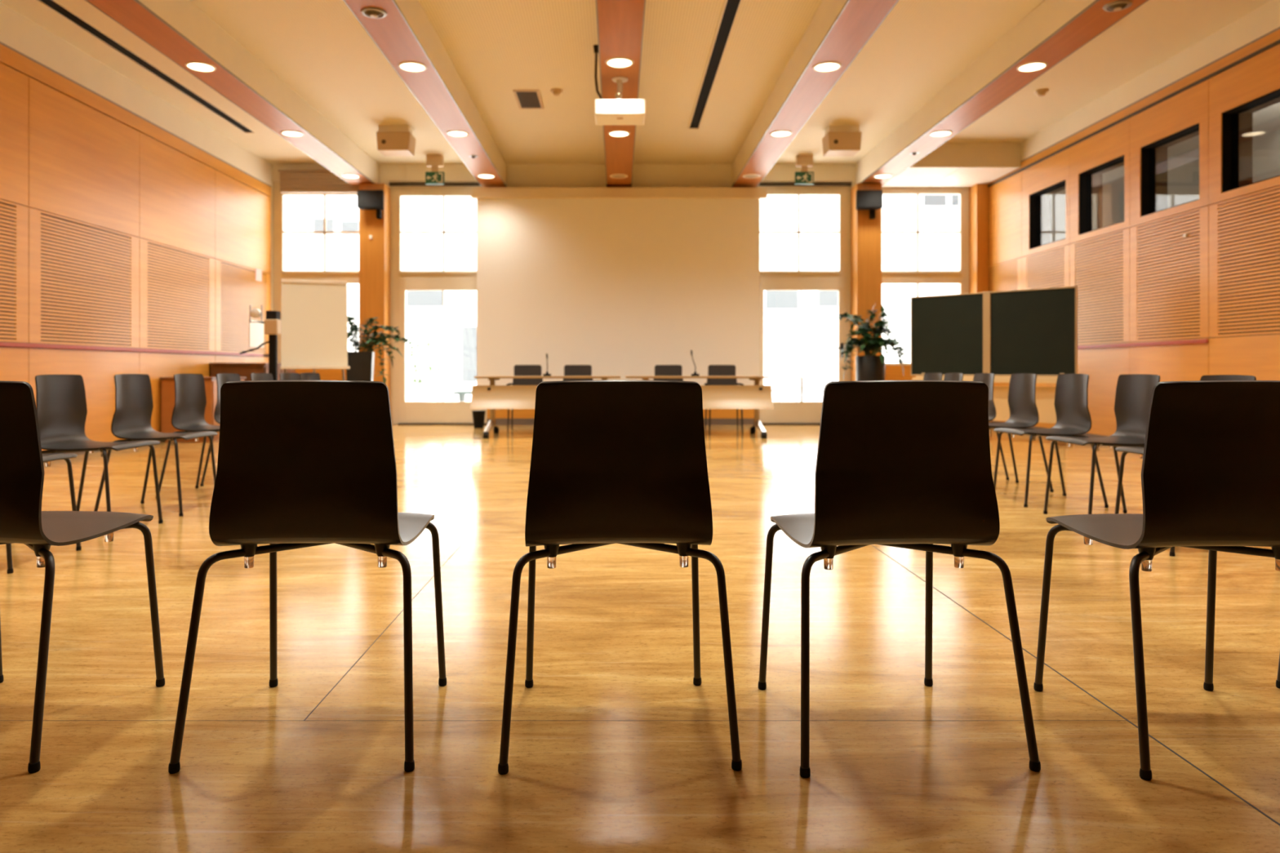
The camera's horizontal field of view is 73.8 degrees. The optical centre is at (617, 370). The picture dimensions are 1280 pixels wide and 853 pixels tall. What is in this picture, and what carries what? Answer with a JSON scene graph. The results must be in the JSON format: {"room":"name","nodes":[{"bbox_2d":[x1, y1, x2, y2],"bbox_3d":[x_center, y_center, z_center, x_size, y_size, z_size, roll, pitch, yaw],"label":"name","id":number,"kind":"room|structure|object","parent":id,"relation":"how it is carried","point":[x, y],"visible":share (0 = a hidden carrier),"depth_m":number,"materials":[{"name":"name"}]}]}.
{"room":"event hall","nodes":[
{"label":"event hall","id":0,"kind":"room"},
{"bbox_2d":[0,2,271,450],"bbox_3d":[-5.566,-1.190,4.675,0.308,4.080,17.350,0,0,0],"label":"wall","id":1,"kind":"structure","parent":0,"point":[127,220],"depth_m":9.16,"materials":[{"name":"brown wood"}]},
{"bbox_2d":[0,342,263,356],"bbox_3d":[-5.423,-0.230,7.700,0.050,0.040,10.600,0,0,0],"label":"wall rail","id":2,"kind":"object","parent":1,"relation":"attached to","point":[2,344],"visible":1,"depth_m":9.14,"materials":[{"name":"brown paint"}]},
{"bbox_2d":[248,319,263,347],"bbox_3d":[-5.417,-0.550,12.800,0.005,0.400,0.500,0,0,0],"label":"notice","id":3,"kind":"object","parent":1,"relation":"attached to","point":[255,329],"visible":1,"depth_m":12.77,"materials":[{"name":"beige paper"}]},
{"bbox_2d":[269,164,855,418],"bbox_3d":[0.150,-1.190,13.515,11.740,4.080,0.370,0,0,0],"label":"wall","id":4,"kind":"structure","parent":0,"point":[517,175],"depth_m":13.35,"materials":[{"name":"beige paint"}]},
{"bbox_2d":[272,169,359,380],"bbox_3d":[-4.675,-1.130,13.350,1.490,3.960,0.280,0,0,0],"label":"window","id":5,"kind":"structure","parent":4,"relation":"in","point":[324,183],"depth_m":13.41,"materials":[{"name":"beige paint"}]},
{"bbox_2d":[278,169,359,193],"bbox_3d":[-4.600,-2.940,13.270,1.320,0.340,0.120,0,0,0],"label":"blind","id":6,"kind":"object","parent":5,"relation":"attached to","point":[291,181],"depth_m":13.24,"materials":[{"name":"beige fabric"}]},
{"bbox_2d":[357,190,383,218],"bbox_3d":[-3.725,-2.520,12.947,0.395,0.400,0.226,0,0,0],"label":"wall speaker","id":7,"kind":"object","parent":4,"relation":"attached to","point":[366,199],"visible":1,"depth_m":12.84,"materials":[{"name":"black plastic"}]},
{"bbox_2d":[357,191,382,206],"bbox_3d":[-3.725,-2.585,12.837,0.370,0.240,0.006,0,0,0],"label":"grille","id":8,"kind":"object","parent":7,"relation":"attached to","point":[365,198],"depth_m":12.84,"materials":[{"name":"black metal"}]},
{"bbox_2d":[359,183,390,401],"bbox_3d":[-3.765,-1.008,13.255,0.390,3.715,0.390,0,0,0],"label":"column","id":9,"kind":"structure","parent":4,"relation":"attached to","point":[374,253],"depth_m":13.06,"materials":[{"name":"brown wood"}]},
{"bbox_2d":[389,182,479,186],"bbox_3d":[-2.860,-2.915,13.342,1.420,0.050,0.015,0,0,0],"label":"trim","id":10,"kind":"structure","parent":4,"relation":"attached to","point":[390,184],"depth_m":13.33,"materials":[{"name":"brown"}]},
{"bbox_2d":[390,182,480,424],"bbox_3d":[-2.810,-1.060,13.430,1.540,3.820,0.120,0,0,0],"label":"window","id":11,"kind":"structure","parent":4,"relation":"in","point":[397,193],"depth_m":13.41,"materials":[{"name":"beige paint"}]},
{"bbox_2d":[397,277,487,424],"bbox_3d":[-2.745,-0.305,13.395,1.390,2.310,0.130,0,0,0],"label":"door","id":12,"kind":"structure","parent":11,"relation":"attached to","point":[442,412],"depth_m":13.40,"materials":[{"name":"beige paint"}]},
{"bbox_2d":[471,186,767,385],"bbox_3d":[0.025,-1.258,13.197,4.550,3.115,0.235,0,0,0],"label":"projection screen","id":13,"kind":"object","parent":4,"relation":"attached to","point":[623,282],"visible":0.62,"depth_m":13.14,"materials":[{"name":"beige"}]},
{"bbox_2d":[486,418,754,425],"bbox_3d":[0.075,0.800,13.335,4.230,0.100,0.030,0,0,0],"label":"baseboard","id":14,"kind":"structure","parent":4,"relation":"attached to","point":[499,421],"depth_m":13.32,"materials":[{"name":"brown wood"}]},
{"bbox_2d":[757,182,851,381],"bbox_3d":[2.935,-1.060,13.430,1.490,3.820,0.120,0,0,0],"label":"window","id":15,"kind":"structure","parent":4,"relation":"in","point":[843,193],"depth_m":13.41,"materials":[{"name":"beige paint"}]},
{"bbox_2d":[759,277,844,424],"bbox_3d":[2.890,-0.305,13.395,1.380,2.310,0.130,0,0,0],"label":"door","id":16,"kind":"structure","parent":15,"relation":"attached to","point":[800,412],"depth_m":13.40,"materials":[{"name":"beige paint"}]},
{"bbox_2d":[758,182,851,186],"bbox_3d":[2.930,-2.915,13.342,1.460,0.050,0.015,0,0,0],"label":"trim","id":17,"kind":"structure","parent":4,"relation":"attached to","point":[760,184],"depth_m":13.33,"materials":[{"name":"brown metal"}]},
{"bbox_2d":[850,183,881,381],"bbox_3d":[3.860,-1.008,13.255,0.380,3.715,0.390,0,0,0],"label":"trim","id":18,"kind":"structure","parent":4,"relation":"attached to","point":[865,232],"depth_m":13.06,"materials":[{"name":"brown wood"}]},
{"bbox_2d":[856,190,882,218],"bbox_3d":[3.800,-2.520,12.947,0.395,0.400,0.226,0,0,0],"label":"wall speaker","id":19,"kind":"object","parent":4,"relation":"attached to","point":[871,200],"visible":1,"depth_m":12.84,"materials":[{"name":"black plastic"}]},
{"bbox_2d":[857,191,882,206],"bbox_3d":[3.800,-2.585,12.837,0.370,0.240,0.006,0,0,0],"label":"grille","id":20,"kind":"object","parent":19,"relation":"attached to","point":[864,198],"depth_m":12.84,"materials":[{"name":"black metal"}]},
{"bbox_2d":[881,186,970,380],"bbox_3d":[4.805,-1.060,13.420,1.550,3.820,0.140,0,0,0],"label":"window","id":21,"kind":"structure","parent":4,"relation":"in","point":[893,371],"depth_m":13.41,"materials":[{"name":"beige paint"}]},
{"bbox_2d":[881,142,1021,186],"bbox_3d":[4.921,-3.053,12.710,1.583,0.355,1.280,0,0,0],"label":"ceiling beam","id":22,"kind":"structure","parent":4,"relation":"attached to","point":[951,164],"depth_m":12.07,"materials":[{"name":"white paint"}]},
{"bbox_2d":[0,0,1271,164],"bbox_3d":[0.150,-3.380,4.700,11.740,0.300,18.000,0,0,0],"label":"ceiling","id":23,"kind":"structure","parent":0,"point":[319,49],"depth_m":8.96,"materials":[{"name":"beige paint"}]},
{"bbox_2d":[35,0,254,133],"bbox_3d":[-4.982,-3.223,4.025,0.140,0.014,15.050,0,0,0],"label":"ceiling vent","id":24,"kind":"object","parent":23,"relation":"in","point":[52,5],"visible":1,"depth_m":8.84,"materials":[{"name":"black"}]},
{"bbox_2d":[185,61,216,71],"bbox_3d":[-3.935,-2.865,8.050,0.268,0.010,0.268,0,0,0],"label":"recessed light","id":25,"kind":"object","parent":23,"relation":"in","point":[194,65],"visible":1,"depth_m":8.04,"materials":[{"name":"beige"}]},
{"bbox_2d":[84,0,378,186],"bbox_3d":[-3.930,-3.049,4.675,0.390,0.363,17.350,0,0,0],"label":"ceiling beam","id":26,"kind":"structure","parent":23,"relation":"attached to","point":[178,29],"depth_m":8.54,"materials":[{"name":"beige paint"}]},
{"bbox_2d":[280,130,304,137],"bbox_3d":[-3.935,-2.865,10.320,0.268,0.010,0.268,0,0,0],"label":"recessed light","id":27,"kind":"object","parent":23,"relation":"in","point":[289,133],"visible":1,"depth_m":10.31,"materials":[{"name":"beige"}]},
{"bbox_2d":[360,6,386,18],"bbox_3d":[-1.950,-2.852,6.830,0.204,0.036,0.204,0,0,0],"label":"spotlight","id":28,"kind":"object","parent":23,"relation":"in","point":[371,12],"visible":1,"depth_m":6.80,"materials":[{"name":"grey metal"}]},
{"bbox_2d":[376,124,415,156],"bbox_3d":[-2.950,-3.062,11.367,0.448,0.335,0.346,0,0,0],"label":"ceiling speaker","id":29,"kind":"object","parent":23,"relation":"hanging from","point":[393,140],"visible":1,"depth_m":11.20,"materials":[{"name":"beige"}]},
{"bbox_2d":[398,61,426,71],"bbox_3d":[-1.935,-2.865,8.050,0.268,0.010,0.268,0,0,0],"label":"recessed light","id":30,"kind":"object","parent":23,"relation":"in","point":[411,66],"visible":1,"depth_m":8.04,"materials":[{"name":"beige"}]},
{"bbox_2d":[342,0,506,186],"bbox_3d":[-1.930,-3.049,4.675,0.390,0.363,17.350,0,0,0],"label":"ceiling beam","id":31,"kind":"structure","parent":23,"relation":"attached to","point":[406,33],"depth_m":8.57,"materials":[{"name":"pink paint"}]},
{"bbox_2d":[425,155,444,184],"bbox_3d":[-2.745,-3.015,12.820,0.280,0.430,0.100,0,0,0],"label":"exit sign","id":32,"kind":"object","parent":23,"relation":"hanging from","point":[433,177],"visible":1,"depth_m":12.80,"materials":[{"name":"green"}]},
{"bbox_2d":[446,130,468,137],"bbox_3d":[-1.935,-2.865,10.320,0.268,0.010,0.268,0,0,0],"label":"recessed light","id":33,"kind":"object","parent":23,"relation":"in","point":[453,133],"visible":1,"depth_m":10.31,"materials":[{"name":"beige"}]},
{"bbox_2d":[512,89,543,109],"bbox_3d":[-1.055,-3.224,10.150,0.300,0.012,0.680,0,0,0],"label":"ceiling vent","id":34,"kind":"object","parent":23,"relation":"in","point":[526,99],"visible":1,"depth_m":10.12,"materials":[{"name":"beige metal"}]},
{"bbox_2d":[515,91,541,107],"bbox_3d":[-1.055,-3.225,10.150,0.240,0.010,0.620,0,0,0],"label":"vent grille","id":35,"kind":"object","parent":34,"relation":"attached to","point":[524,99],"depth_m":10.12,"materials":[{"name":"brown"}]},
{"bbox_2d":[608,130,630,137],"bbox_3d":[0.020,-2.865,10.320,0.268,0.010,0.268,0,0,0],"label":"recessed light","id":36,"kind":"object","parent":23,"relation":"in","point":[614,133],"visible":1,"depth_m":10.31,"materials":[{"name":"beige"}]},
{"bbox_2d":[604,57,634,67],"bbox_3d":[0.020,-2.865,7.940,0.268,0.010,0.268,0,0,0],"label":"recessed light","id":37,"kind":"object","parent":23,"relation":"in","point":[615,62],"visible":1,"depth_m":7.93,"materials":[{"name":"beige"}]},
{"bbox_2d":[593,44,645,124],"bbox_3d":[0.015,-2.846,8.402,0.510,0.768,0.405,0,0,0],"label":"ceiling projector","id":38,"kind":"object","parent":23,"relation":"hanging from","point":[617,111],"visible":1,"depth_m":8.21,"materials":[{"name":"white plastic"}]},
{"bbox_2d":[595,0,645,186],"bbox_3d":[0.025,-3.049,4.675,0.390,0.363,17.350,0,0,0],"label":"trim","id":39,"kind":"structure","parent":23,"relation":"attached to","point":[620,23],"depth_m":7.90,"materials":[{"name":"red paint"}]},
{"bbox_2d":[688,0,741,128],"bbox_3d":[1.008,-3.223,3.930,0.140,0.014,14.860,0,0,0],"label":"ceiling vent","id":40,"kind":"object","parent":23,"relation":"in","point":[730,9],"visible":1,"depth_m":8.79,"materials":[{"name":"black metal"}]},
{"bbox_2d":[769,130,792,137],"bbox_3d":[1.980,-2.865,10.320,0.268,0.010,0.268,0,0,0],"label":"recessed light","id":41,"kind":"object","parent":23,"relation":"in","point":[777,133],"visible":1,"depth_m":10.31,"materials":[{"name":"beige"}]},
{"bbox_2d":[795,155,813,184],"bbox_3d":[2.810,-3.015,12.820,0.280,0.430,0.100,0,0,0],"label":"exit sign","id":42,"kind":"object","parent":23,"relation":"hanging from","point":[802,177],"visible":1,"depth_m":12.80,"materials":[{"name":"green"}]},
{"bbox_2d":[731,0,898,186],"bbox_3d":[1.985,-3.049,4.675,0.390,0.363,17.350,0,0,0],"label":"ceiling beam","id":43,"kind":"structure","parent":23,"relation":"attached to","point":[838,30],"depth_m":8.53,"materials":[{"name":"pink paint"}]},
{"bbox_2d":[813,61,841,71],"bbox_3d":[1.980,-2.865,8.050,0.268,0.010,0.268,0,0,0],"label":"recessed light","id":44,"kind":"object","parent":23,"relation":"in","point":[828,66],"visible":1,"depth_m":8.04,"materials":[{"name":"beige"}]},
{"bbox_2d":[822,124,862,156],"bbox_3d":[2.990,-3.062,11.367,0.448,0.335,0.346,0,0,0],"label":"ceiling speaker","id":45,"kind":"object","parent":23,"relation":"hanging from","point":[838,140],"visible":1,"depth_m":11.20,"materials":[{"name":"beige"}]},
{"bbox_2d":[928,130,952,137],"bbox_3d":[3.915,-2.865,10.320,0.268,0.010,0.268,0,0,0],"label":"recessed light","id":46,"kind":"object","parent":23,"relation":"in","point":[939,133],"visible":1,"depth_m":10.31,"materials":[{"name":"beige"}]},
{"bbox_2d":[855,0,1148,186],"bbox_3d":[3.920,-3.049,4.675,0.390,0.363,17.350,0,0,0],"label":"ceiling beam","id":47,"kind":"structure","parent":23,"relation":"attached to","point":[1055,29],"depth_m":8.60,"materials":[{"name":"beige paint"}]},
{"bbox_2d":[1016,61,1048,71],"bbox_3d":[3.915,-2.865,8.050,0.268,0.010,0.268,0,0,0],"label":"recessed light","id":48,"kind":"object","parent":23,"relation":"in","point":[1037,65],"visible":1,"depth_m":8.04,"materials":[{"name":"beige"}]},
{"bbox_2d":[1102,0,1132,11],"bbox_3d":[3.930,-2.852,6.700,0.204,0.036,0.204,0,0,0],"label":"spotlight","id":49,"kind":"object","parent":23,"relation":"in","point":[1119,5],"visible":1,"depth_m":6.67,"materials":[{"name":"grey metal"}]},
{"bbox_2d":[0,424,1279,852],"bbox_3d":[0.150,0.975,4.700,11.740,0.251,18.000,0,0,0],"label":"floor","id":50,"kind":"structure","parent":0,"point":[614,747],"depth_m":2.27,"materials":[{"name":"wood"}]},
{"bbox_2d":[5,453,81,573],"bbox_3d":[-2.784,0.435,3.800,0.524,0.829,0.518,0,0,0],"label":"chair","id":51,"kind":"object","parent":50,"relation":"on","point":[47,458],"visible":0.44,"depth_m":3.94,"materials":[{"name":"brown plastic"}]},
{"bbox_2d":[0,380,164,773],"bbox_3d":[-1.472,0.435,2.072,0.518,0.829,0.524,0,0,3],"label":"chair","id":52,"kind":"object","parent":50,"relation":"on","point":[23,520],"visible":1,"depth_m":1.89,"materials":[{"name":"brown plastic"}]},
{"bbox_2d":[35,374,163,523],"bbox_3d":[-2.784,0.435,4.520,0.524,0.829,0.518,0,0,1],"label":"chair","id":53,"kind":"object","parent":50,"relation":"on","point":[60,399],"visible":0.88,"depth_m":4.52,"materials":[{"name":"brown plastic"}]},
{"bbox_2d":[93,373,217,516],"bbox_3d":[-2.784,0.435,5.200,0.524,0.829,0.518,0,0,0],"label":"chair","id":54,"kind":"object","parent":50,"relation":"on","point":[134,405],"visible":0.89,"depth_m":5.17,"materials":[{"name":"brown plastic"}]},
{"bbox_2d":[155,373,219,498],"bbox_3d":[-2.794,0.435,5.900,0.524,0.829,0.518,0,0,2],"label":"chair","id":55,"kind":"object","parent":50,"relation":"on","point":[190,399],"visible":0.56,"depth_m":5.89,"materials":[{"name":"brown plastic"}]},
{"bbox_2d":[159,376,246,442],"bbox_3d":[-5.082,0.465,10.520,0.635,0.770,0.940,0,0,0],"label":"sideboard","id":56,"kind":"object","parent":50,"relation":"on","point":[167,383],"visible":0.33,"depth_m":10.07,"materials":[{"name":"brown wood"}]},
{"bbox_2d":[200,373,240,486],"bbox_3d":[-2.794,0.435,6.500,0.524,0.829,0.518,0,0,1],"label":"chair","id":57,"kind":"object","parent":50,"relation":"on","point":[221,378],"visible":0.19,"depth_m":6.34,"materials":[{"name":"brown plastic"}]},
{"bbox_2d":[209,363,295,381],"bbox_3d":[-5.029,0.375,11.850,0.742,0.950,1.140,0,0,0],"label":"base cabinet","id":58,"kind":"object","parent":50,"relation":"on","point":[242,369],"visible":0.27,"depth_m":11.30,"materials":[{"name":"brown wood"}]},
{"bbox_2d":[239,304,280,380],"bbox_3d":[-4.302,0.020,10.500,0.723,1.660,0.600,0,0,0],"label":"projector","id":59,"kind":"object","parent":50,"relation":"on","point":[272,322],"visible":0.53,"depth_m":10.47,"materials":[{"name":"black metal"}]},
{"bbox_2d":[250,373,273,380],"bbox_3d":[-2.814,0.435,7.150,0.524,0.829,0.518,0,0,4],"label":"chair","id":60,"kind":"object","parent":50,"relation":"on","point":[254,376],"visible":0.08,"depth_m":7.20,"materials":[{"name":"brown plastic"}]},
{"bbox_2d":[279,373,300,380],"bbox_3d":[-2.854,0.435,7.859,0.524,0.829,0.518,0,0,6],"label":"chair","id":61,"kind":"object","parent":50,"relation":"on","point":[283,376],"visible":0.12,"depth_m":7.91,"materials":[{"name":"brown plastic"}]},
{"bbox_2d":[168,380,446,773],"bbox_3d":[-0.695,0.435,2.061,0.518,0.829,0.524,0,0,-1],"label":"chair","id":62,"kind":"object","parent":50,"relation":"on","point":[301,464],"visible":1,"depth_m":1.88,"materials":[{"name":"brown plastic"}]},
{"bbox_2d":[299,372,320,380],"bbox_3d":[-2.914,0.435,8.519,0.524,0.829,0.518,0,0,10],"label":"chair","id":63,"kind":"object","parent":50,"relation":"on","point":[306,375],"visible":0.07,"depth_m":8.58,"materials":[{"name":"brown plastic"}]},
{"bbox_2d":[280,279,350,380],"bbox_3d":[-3.345,-0.066,9.407,0.748,1.839,0.827,0,0,-20],"label":"flip chart","id":64,"kind":"object","parent":50,"relation":"on","point":[314,313],"visible":0.79,"depth_m":9.20,"materials":[{"name":"white paper"}]},
{"bbox_2d":[280,365,350,368],"bbox_3d":[-3.224,-0.032,9.103,0.700,0.033,0.099,0,0,-20],"label":"tray","id":65,"kind":"object","parent":64,"relation":"on","point":[281,366],"depth_m":9.06,"materials":[{"name":"beige wood"}]},
{"bbox_2d":[346,315,417,383],"bbox_3d":[-3.126,0.055,10.992,1.157,1.589,0.728,0,0,-11],"label":"potted plant","id":66,"kind":"object","parent":50,"relation":"on","point":[361,364],"visible":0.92,"depth_m":10.88,"materials":[{"name":"green plant"}]},
{"bbox_2d":[471,410,485,428],"bbox_3d":[-2.050,0.723,12.600,0.210,0.255,0.210,0,0,0],"label":"waste bin","id":67,"kind":"object","parent":50,"relation":"on","point":[478,416],"visible":1,"depth_m":12.53,"materials":[{"name":"black plastic"}]},
{"bbox_2d":[506,364,542,432],"bbox_3d":[-1.270,0.386,11.875,0.528,0.932,0.551,0,0,0],"label":"chair","id":68,"kind":"object","parent":50,"relation":"on","point":[519,370],"visible":0.39,"depth_m":12.05,"materials":[{"name":"plastic"}]},
{"bbox_2d":[469,375,620,438],"bbox_3d":[-0.905,0.462,11.165,1.910,0.776,1.110,0,0,0],"label":"folding table","id":69,"kind":"object","parent":50,"relation":"on","point":[491,397],"visible":0.62,"depth_m":10.88,"materials":[{"name":"brown wood"}]},
{"bbox_2d":[563,364,592,381],"bbox_3d":[-0.560,0.386,11.875,0.528,0.932,0.551,0,0,0],"label":"chair","id":70,"kind":"object","parent":50,"relation":"on","point":[569,370],"visible":0.2,"depth_m":12.05,"materials":[{"name":"plastic"}]},
{"bbox_2d":[497,380,742,774],"bbox_3d":[-0.002,0.435,2.061,0.518,0.829,0.524,0,0,-2],"label":"chair","id":71,"kind":"object","parent":50,"relation":"on","point":[623,462],"visible":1,"depth_m":1.88,"materials":[{"name":"brown plastic"}]},
{"bbox_2d":[653,364,683,381],"bbox_3d":[0.720,0.386,11.875,0.528,0.932,0.551,0,0,0],"label":"chair","id":72,"kind":"object","parent":50,"relation":"on","point":[660,370],"visible":0.16,"depth_m":12.05,"materials":[{"name":"plastic"}]},
{"bbox_2d":[625,375,773,438],"bbox_3d":[1.035,0.462,11.165,1.870,0.776,1.110,0,0,0],"label":"folding table","id":73,"kind":"object","parent":50,"relation":"on","point":[756,397],"visible":0.61,"depth_m":10.88,"materials":[{"name":"brown wood"}]},
{"bbox_2d":[703,364,743,432],"bbox_3d":[1.480,0.386,11.875,0.528,0.932,0.551,0,0,0],"label":"chair","id":74,"kind":"object","parent":50,"relation":"on","point":[713,370],"visible":0.44,"depth_m":12.05,"materials":[{"name":"plastic"}]},
{"bbox_2d":[831,304,909,381],"bbox_3d":[3.632,-0.059,12.172,1.032,1.818,0.974,0,0,36],"label":"potted plant","id":75,"kind":"object","parent":50,"relation":"on","point":[869,366],"visible":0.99,"depth_m":12.08,"materials":[{"name":"green plant"}]},
{"bbox_2d":[758,380,1040,777],"bbox_3d":[0.627,0.435,2.051,0.518,0.829,0.524,0,0,-3],"label":"chair","id":76,"kind":"object","parent":50,"relation":"on","point":[900,464],"visible":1,"depth_m":1.86,"materials":[{"name":"brown plastic"}]},
{"bbox_2d":[923,373,942,380],"bbox_3d":[2.824,0.435,8.079,0.524,0.829,0.518,0,0,-5],"label":"chair","id":77,"kind":"object","parent":50,"relation":"on","point":[927,376],"visible":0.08,"depth_m":8.13,"materials":[{"name":"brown plastic"}]},
{"bbox_2d":[943,373,963,381],"bbox_3d":[2.794,0.435,7.520,0.524,0.829,0.518,0,0,-2],"label":"chair","id":78,"kind":"object","parent":50,"relation":"on","point":[948,376],"visible":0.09,"depth_m":7.56,"materials":[{"name":"brown plastic"}]},
{"bbox_2d":[973,373,1008,479],"bbox_3d":[2.779,0.435,6.870,0.524,0.829,0.518,0,0,0],"label":"chair","id":79,"kind":"object","parent":50,"relation":"on","point":[988,379],"visible":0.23,"depth_m":6.73,"materials":[{"name":"brown plastic"}]},
{"bbox_2d":[910,285,1077,446],"bbox_3d":[4.515,-0.055,10.380,0.600,1.810,2.000,0,0,-44],"label":"chalkboard","id":80,"kind":"object","parent":50,"relation":"on","point":[1002,334],"visible":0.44,"depth_m":10.26,"materials":[{"name":"black"}]},
{"bbox_2d":[911,375,1057,382],"bbox_3d":[4.457,0.107,10.339,0.120,0.075,1.820,0,0,-44],"label":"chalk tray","id":81,"kind":"object","parent":80,"relation":"on","point":[997,379],"depth_m":10.13,"materials":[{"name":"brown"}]},
{"bbox_2d":[988,373,1053,492],"bbox_3d":[2.779,0.435,6.200,0.524,0.829,0.518,0,0,-1],"label":"chair","id":82,"kind":"object","parent":50,"relation":"on","point":[1024,413],"visible":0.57,"depth_m":6.19,"materials":[{"name":"brown plastic"}]},
{"bbox_2d":[993,373,1108,507],"bbox_3d":[2.779,0.435,5.530,0.524,0.829,0.518,0,0,0],"label":"chair","id":83,"kind":"object","parent":50,"relation":"on","point":[1073,419],"visible":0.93,"depth_m":5.50,"materials":[{"name":"brown plastic"}]},
{"bbox_2d":[1043,373,1159,514],"bbox_3d":[2.779,0.435,4.830,0.524,0.829,0.518,0,0,-1],"label":"chair","id":84,"kind":"object","parent":50,"relation":"on","point":[1134,391],"visible":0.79,"depth_m":4.87,"materials":[{"name":"brown plastic"}]},
{"bbox_2d":[1033,380,1279,780],"bbox_3d":[1.347,0.435,2.028,0.518,0.829,0.524,0,0,0],"label":"chair","id":85,"kind":"object","parent":50,"relation":"on","point":[1211,468],"visible":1,"depth_m":1.84,"materials":[{"name":"brown plastic"}]},
{"bbox_2d":[1114,374,1256,556],"bbox_3d":[2.779,0.435,4.130,0.524,0.829,0.518,0,0,0],"label":"chair","id":86,"kind":"object","parent":50,"relation":"on","point":[1125,450],"visible":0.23,"depth_m":4.24,"materials":[{"name":"brown plastic"}]},
{"bbox_2d":[1275,653,1279,688],"bbox_3d":[1.995,0.435,2.036,0.518,0.829,0.524,0,0,2],"label":"chair","id":87,"kind":"object","parent":50,"relation":"on","point":[1277,681],"visible":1,"depth_m":2.28,"materials":[{"name":"brown plastic"}]},
{"bbox_2d":[987,0,1279,435],"bbox_3d":[5.860,-1.190,4.675,0.320,4.080,17.350,0,0,0],"label":"wall","id":88,"kind":"structure","parent":0,"point":[1138,279],"depth_m":8.98,"materials":[{"name":"brown wood"}]},
{"bbox_2d":[968,183,988,376],"bbox_3d":[5.622,-1.045,13.285,0.185,3.790,0.330,0,0,0],"label":"trim","id":89,"kind":"structure","parent":88,"relation":"attached to","point":[978,193],"depth_m":13.12,"materials":[{"name":"brown wood"}]},
{"bbox_2d":[1030,180,1065,248],"bbox_3d":[5.806,-2.060,11.365,0.148,0.760,0.970,0,0,0],"label":"window","id":90,"kind":"structure","parent":88,"relation":"in","point":[1035,198],"depth_m":11.84,"materials":[{"name":"black metal"}]},
{"bbox_2d":[991,420,1108,437],"bbox_3d":[5.732,0.810,4.675,0.036,0.080,17.350,0,0,0],"label":"baseboard","id":91,"kind":"structure","parent":88,"relation":"attached to","point":[1089,435],"depth_m":10.39,"materials":[{"name":"brown wood"}]},
{"bbox_2d":[1079,155,1124,235],"bbox_3d":[5.806,-2.060,10.100,0.148,0.760,0.960,0,0,0],"label":"window","id":92,"kind":"structure","parent":88,"relation":"in","point":[1085,178],"depth_m":10.57,"materials":[{"name":"black metal"}]},
{"bbox_2d":[1077,338,1208,349],"bbox_3d":[5.708,-0.285,10.325,0.021,0.040,4.150,0,0,0],"label":"wall rail","id":93,"kind":"object","parent":88,"relation":"attached to","point":[1204,340],"visible":0.56,"depth_m":9.18,"materials":[{"name":"brown paint"}]},
{"bbox_2d":[1141,123,1199,216],"bbox_3d":[5.806,-2.060,8.855,0.148,0.760,0.950,0,0,0],"label":"window","id":94,"kind":"structure","parent":88,"relation":"in","point":[1148,152],"depth_m":9.32,"materials":[{"name":"black metal"}]},
{"bbox_2d":[1222,88,1279,192],"bbox_3d":[5.806,-2.060,7.580,0.148,0.760,1.000,0,0,0],"label":"window","id":95,"kind":"structure","parent":88,"relation":"in","point":[1230,118],"depth_m":8.07,"materials":[{"name":"black"}]},
{"bbox_2d":[1050,102,1279,242],"bbox_3d":[7.360,-2.150,9.500,2.680,2.200,6.400,0,0,0],"label":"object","id":96,"kind":"structure","parent":0,"point":[1183,157],"depth_m":12.60,"materials":[{"name":"grey"}]},
{"label":"outside","id":97,"kind":"structure","parent":0,"visible":0},
{"bbox_2d":[436,392,823,401],"bbox_3d":[0.000,1.110,46.850,120.000,0.480,66.300,0,0,0],"label":"ground","id":98,"kind":"structure","parent":97,"point":[448,397],"depth_m":27.84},
{"bbox_2d":[405,338,446,401],"bbox_3d":[-3.529,0.149,15.198,0.942,1.443,0.789,0,0,0],"label":"potted plant","id":99,"kind":"object","parent":98,"relation":"on","point":[414,393],"visible":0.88,"depth_m":15.00,"materials":[{"name":"white"}]},
{"bbox_2d":[405,384,439,401],"bbox_3d":[-3.550,0.560,15.200,0.760,0.620,0.760,0,0,0],"label":"tub","id":100,"kind":"object","parent":99,"relation":"in","point":[414,393],"depth_m":14.89,"materials":[{"name":"white"}]},
{"bbox_2d":[453,391,471,401],"bbox_3d":[-2.550,0.640,16.850,1.300,0.460,0.500,0,0,0],"label":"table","id":101,"kind":"object","parent":98,"relation":"on","point":[461,393],"visible":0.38,"depth_m":16.65,"materials":[{"name":"grey"}]},
{"bbox_2d":[284,194,959,392],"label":"windows","id":102,"kind":"structure","parent":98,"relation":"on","point":[302,251],"depth_m":34.00,"materials":[{"name":"white glass"}]},
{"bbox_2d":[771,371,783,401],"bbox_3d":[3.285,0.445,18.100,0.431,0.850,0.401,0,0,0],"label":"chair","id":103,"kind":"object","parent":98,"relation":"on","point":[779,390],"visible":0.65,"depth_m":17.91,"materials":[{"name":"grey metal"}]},
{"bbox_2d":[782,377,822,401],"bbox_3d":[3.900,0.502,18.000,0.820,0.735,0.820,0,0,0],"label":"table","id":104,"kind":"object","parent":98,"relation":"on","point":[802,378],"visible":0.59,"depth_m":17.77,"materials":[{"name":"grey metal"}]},
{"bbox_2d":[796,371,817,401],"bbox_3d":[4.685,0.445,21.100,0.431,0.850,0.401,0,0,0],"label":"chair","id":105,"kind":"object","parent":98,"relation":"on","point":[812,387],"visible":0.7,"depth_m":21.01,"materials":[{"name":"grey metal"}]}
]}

